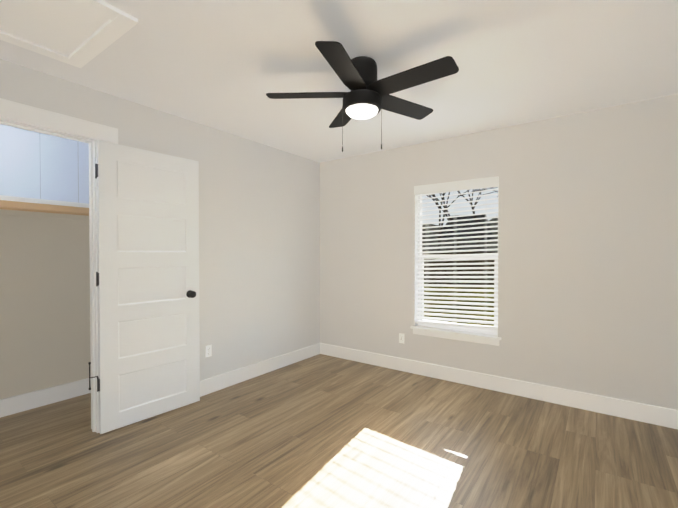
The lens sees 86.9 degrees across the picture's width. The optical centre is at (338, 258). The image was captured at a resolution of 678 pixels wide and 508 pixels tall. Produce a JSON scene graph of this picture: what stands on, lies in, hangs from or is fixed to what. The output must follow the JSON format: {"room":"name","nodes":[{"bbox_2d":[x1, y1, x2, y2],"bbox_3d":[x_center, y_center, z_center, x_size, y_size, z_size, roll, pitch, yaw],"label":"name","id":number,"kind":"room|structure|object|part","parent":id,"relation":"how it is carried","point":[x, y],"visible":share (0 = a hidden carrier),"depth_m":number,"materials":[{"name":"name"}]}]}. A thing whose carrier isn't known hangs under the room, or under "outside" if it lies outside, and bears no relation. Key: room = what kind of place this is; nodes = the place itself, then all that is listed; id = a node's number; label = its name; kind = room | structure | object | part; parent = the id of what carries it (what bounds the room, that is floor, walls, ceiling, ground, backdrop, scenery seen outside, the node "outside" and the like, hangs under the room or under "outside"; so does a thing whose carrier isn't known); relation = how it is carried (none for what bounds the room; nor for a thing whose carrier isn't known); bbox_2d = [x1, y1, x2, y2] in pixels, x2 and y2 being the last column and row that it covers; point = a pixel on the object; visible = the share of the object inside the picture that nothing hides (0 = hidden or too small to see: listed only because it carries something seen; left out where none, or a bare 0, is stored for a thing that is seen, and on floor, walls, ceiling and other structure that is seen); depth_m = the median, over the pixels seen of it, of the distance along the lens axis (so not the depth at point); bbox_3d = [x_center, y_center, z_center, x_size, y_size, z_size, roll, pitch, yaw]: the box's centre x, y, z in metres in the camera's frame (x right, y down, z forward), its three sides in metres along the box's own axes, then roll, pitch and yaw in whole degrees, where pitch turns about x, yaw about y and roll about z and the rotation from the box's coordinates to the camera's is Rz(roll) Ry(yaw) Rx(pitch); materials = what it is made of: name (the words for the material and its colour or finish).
{"room":"empty bedroom","nodes":[
{"label":"empty bedroom","id":0,"kind":"room"},
{"bbox_2d":[0,124,88,203],"bbox_3d":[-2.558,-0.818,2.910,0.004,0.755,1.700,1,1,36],"label":"cabinet","id":1,"kind":"object","parent":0,"point":[26,154],"visible":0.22,"depth_m":3.00,"materials":[{"name":"blue"}]},
{"bbox_2d":[40,165,40,198],"bbox_3d":[-2.497,-0.819,2.990,0.002,0.755,0.004,1,1,36],"label":"wall panel","id":2,"kind":"object","parent":1,"relation":"attached to","point":[40,184],"depth_m":2.99,"materials":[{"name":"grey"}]},
{"bbox_2d":[78,171,78,202],"bbox_3d":[-2.338,-0.822,3.208,0.002,0.755,0.004,1,1,36],"label":"wall panel","id":3,"kind":"object","parent":1,"relation":"attached to","point":[78,171],"depth_m":3.21,"materials":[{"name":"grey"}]},
{"bbox_2d":[0,215,90,398],"bbox_3d":[-2.604,0.024,2.955,0.110,2.440,1.920,1,1,36],"label":"wall","id":4,"kind":"structure","parent":0,"point":[44,303],"depth_m":3.01,"materials":[{"name":"beige paint"}]},
{"bbox_2d":[0,195,88,220],"bbox_3d":[-2.385,-0.390,2.790,0.432,0.102,1.700,1,1,36],"label":"closet shelf","id":5,"kind":"object","parent":4,"relation":"attached to","point":[23,206],"visible":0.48,"depth_m":2.76,"materials":[{"name":"beige paint"}]},
{"bbox_3d":[-2.243,-0.378,2.687,0.078,0.060,1.698,1,1,36],"label":"rod","id":6,"kind":"part","parent":5,"relation":"part of","materials":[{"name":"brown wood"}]},
{"bbox_2d":[0,378,90,417],"bbox_3d":[-2.240,1.177,2.705,0.790,0.140,1.700,1,1,36],"label":"baseboard","id":7,"kind":"structure","parent":4,"relation":"attached to","point":[28,401],"depth_m":3.01,"materials":[{"name":"white"}]},
{"bbox_2d":[0,59,319,380],"bbox_3d":[-1.552,0.025,2.871,0.110,2.440,4.300,1,1,36],"label":"wall","id":8,"kind":"structure","parent":0,"point":[259,252],"depth_m":3.54,"materials":[{"name":"white paint"}]},
{"bbox_2d":[0,118,97,432],"bbox_3d":[-1.999,0.203,2.258,0.110,2.100,0.820,1,1,36],"label":"door frame","id":9,"kind":"structure","parent":8,"relation":"attached to","point":[93,286],"depth_m":2.55,"materials":[{"name":"white wood"}]},
{"bbox_2d":[0,98,117,432],"bbox_3d":[-1.946,0.153,2.219,0.022,2.201,1.072,1,1,36],"label":"trim","id":10,"kind":"structure","parent":8,"relation":"attached to","point":[28,115],"depth_m":2.34,"materials":[{"name":"white wood"}]},
{"bbox_2d":[95,140,199,433],"bbox_3d":[-1.454,0.204,2.797,0.155,2.060,0.753,1,1,40],"label":"door","id":11,"kind":"structure","parent":8,"relation":"in","point":[148,286],"depth_m":2.74,"materials":[{"name":"white wood"}]},
{"bbox_2d":[88,362,97,389],"bbox_3d":[-1.727,0.822,2.516,0.014,0.194,0.057,1,1,39],"label":"door stop","id":12,"kind":"object","parent":11,"relation":"attached to","point":[89,363],"visible":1,"depth_m":2.50,"materials":[{"name":"grey metal"}]},
{"bbox_3d":[-1.695,0.140,2.517,0.046,1.607,0.016,1,1,40],"label":"door hinge","id":13,"kind":"part","parent":11,"relation":"part of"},
{"bbox_3d":[-1.269,0.301,3.023,0.155,0.064,0.064,1,1,40],"label":"knob","id":14,"kind":"part","parent":11,"relation":"part of","materials":[{"name":"black metal"}]},
{"bbox_2d":[205,345,211,356],"bbox_3d":[-1.193,0.850,3.276,0.007,0.105,0.062,1,1,36],"label":"electrical outlet","id":15,"kind":"object","parent":8,"relation":"attached to","point":[208,350],"visible":1,"depth_m":3.27,"materials":[{"name":"white plastic"}]},
{"bbox_2d":[200,343,319,396],"bbox_3d":[-0.950,1.165,3.609,0.015,0.140,2.342,1,1,36],"label":"baseboard","id":16,"kind":"structure","parent":8,"relation":"attached to","point":[207,386],"depth_m":3.70,"materials":[{"name":"white wood"}]},
{"bbox_2d":[0,354,677,507],"bbox_3d":[-0.485,1.284,2.136,4.520,0.060,4.560,1,1,36],"label":"floor","id":17,"kind":"structure","parent":0,"point":[321,431],"depth_m":2.32,"materials":[{"name":"brown wood"}]},
{"bbox_2d":[0,0,677,162],"bbox_3d":[-0.485,-1.225,2.103,4.520,0.080,4.560,1,1,36],"label":"ceiling","id":18,"kind":"structure","parent":0,"point":[225,65],"depth_m":2.16,"materials":[{"name":"white paint"}]},
{"bbox_2d":[0,0,137,67],"bbox_3d":[-1.512,-1.170,1.676,0.740,0.020,0.760,1,1,36],"label":"attic hatch","id":19,"kind":"object","parent":18,"relation":"attached to","point":[79,33],"depth_m":1.81,"materials":[{"name":"white"}]},
{"bbox_2d":[266,41,458,151],"bbox_3d":[0.167,-0.920,2.159,1.088,0.532,1.129,1,1,36],"label":"fan","id":20,"kind":"object","parent":18,"relation":"hanging from","point":[367,96],"visible":1,"depth_m":2.09,"materials":[{"name":"black metal"}]},
{"bbox_2d":[320,94,677,409],"bbox_3d":[0.811,0.011,3.904,4.520,2.440,0.150,1,1,36],"label":"wall","id":21,"kind":"structure","parent":0,"point":[587,251],"depth_m":3.09,"materials":[{"name":"white paint"}]},
{"bbox_2d":[399,333,403,343],"bbox_3d":[0.684,0.876,3.910,0.062,0.105,0.007,1,1,36],"label":"outlet","id":22,"kind":"object","parent":21,"relation":"attached to","point":[400,337],"visible":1,"depth_m":3.91,"materials":[{"name":"white plastic"}]},
{"bbox_2d":[410,325,501,345],"bbox_3d":[1.159,0.770,3.601,0.900,0.080,0.117,1,1,36],"label":"window sill","id":23,"kind":"structure","parent":21,"relation":"attached to","point":[482,338],"depth_m":3.55,"materials":[{"name":"white wood"}]},
{"bbox_2d":[418,187,498,334],"bbox_3d":[1.211,-0.016,3.662,0.830,1.500,0.060,1,1,36],"label":"window","id":24,"kind":"structure","parent":21,"relation":"in","point":[488,331],"depth_m":3.67,"materials":[{"name":"white plastic"}]},
{"bbox_2d":[414,176,498,329],"bbox_3d":[1.159,-0.031,3.591,0.838,1.464,0.086,1,1,36],"label":"window blinds","id":25,"kind":"object","parent":24,"relation":"attached to","point":[454,186],"visible":0.88,"depth_m":3.57,"materials":[{"name":"white plastic"}]},
{"bbox_2d":[320,343,677,428],"bbox_3d":[1.109,1.165,3.597,3.360,0.140,0.019,1,1,36],"label":"baseboard","id":26,"kind":"structure","parent":21,"relation":"attached to","point":[650,414],"depth_m":3.20,"materials":[{"name":"white wood"}]},
{"label":"outside","id":27,"kind":"structure","parent":0,"visible":0},
{"bbox_2d":[424,286,493,325],"bbox_3d":[25.257,1.265,39.696,120.000,0.100,86.430,1,1,36],"label":"ground","id":28,"kind":"structure","parent":27,"point":[486,288],"depth_m":12.17,"materials":[{"name":"green plant"}]},
{"bbox_2d":[426,193,459,252],"bbox_3d":[5.736,-2.353,21.219,4.936,7.624,6.588,1,1,36],"label":"tree","id":29,"kind":"object","parent":28,"relation":"on","point":[450,223],"depth_m":21.36,"materials":[{"name":"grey plant"}]},
{"bbox_2d":[422,252,497,284],"bbox_3d":[11.207,0.613,16.081,55.015,1.820,0.060,1,1,36],"label":"fence","id":30,"kind":"object","parent":28,"relation":"on","point":[460,270],"depth_m":19.47,"materials":[{"name":"brown wood"}]},
{"bbox_2d":[422,218,497,251],"bbox_3d":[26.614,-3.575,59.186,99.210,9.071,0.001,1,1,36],"label":"tree","id":31,"kind":"object","parent":28,"relation":"on","point":[443,245],"depth_m":65.64,"materials":[{"name":"plant"}]},
{"bbox_2d":[433,187,494,250],"bbox_3d":[7.704,-3.534,24.853,6.743,9.893,7.428,1,1,36],"label":"tree","id":32,"kind":"object","parent":28,"relation":"on","point":[439,241],"depth_m":24.96,"materials":[{"name":"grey plant"}]},
{"bbox_2d":[441,214,493,252],"bbox_3d":[11.462,-1.284,31.904,3.000,5.200,7.000,1,1,36],"label":"house","id":33,"kind":"structure","parent":28,"relation":"on","point":[468,230],"depth_m":30.13,"materials":[{"name":"grey"}]},
{"bbox_2d":[457,187,497,251],"bbox_3d":[11.991,-4.200,31.473,6.753,11.053,8.934,1,1,36],"label":"tree","id":34,"kind":"object","parent":28,"relation":"on","point":[478,243],"depth_m":29.32,"materials":[{"name":"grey plant"}]}
]}

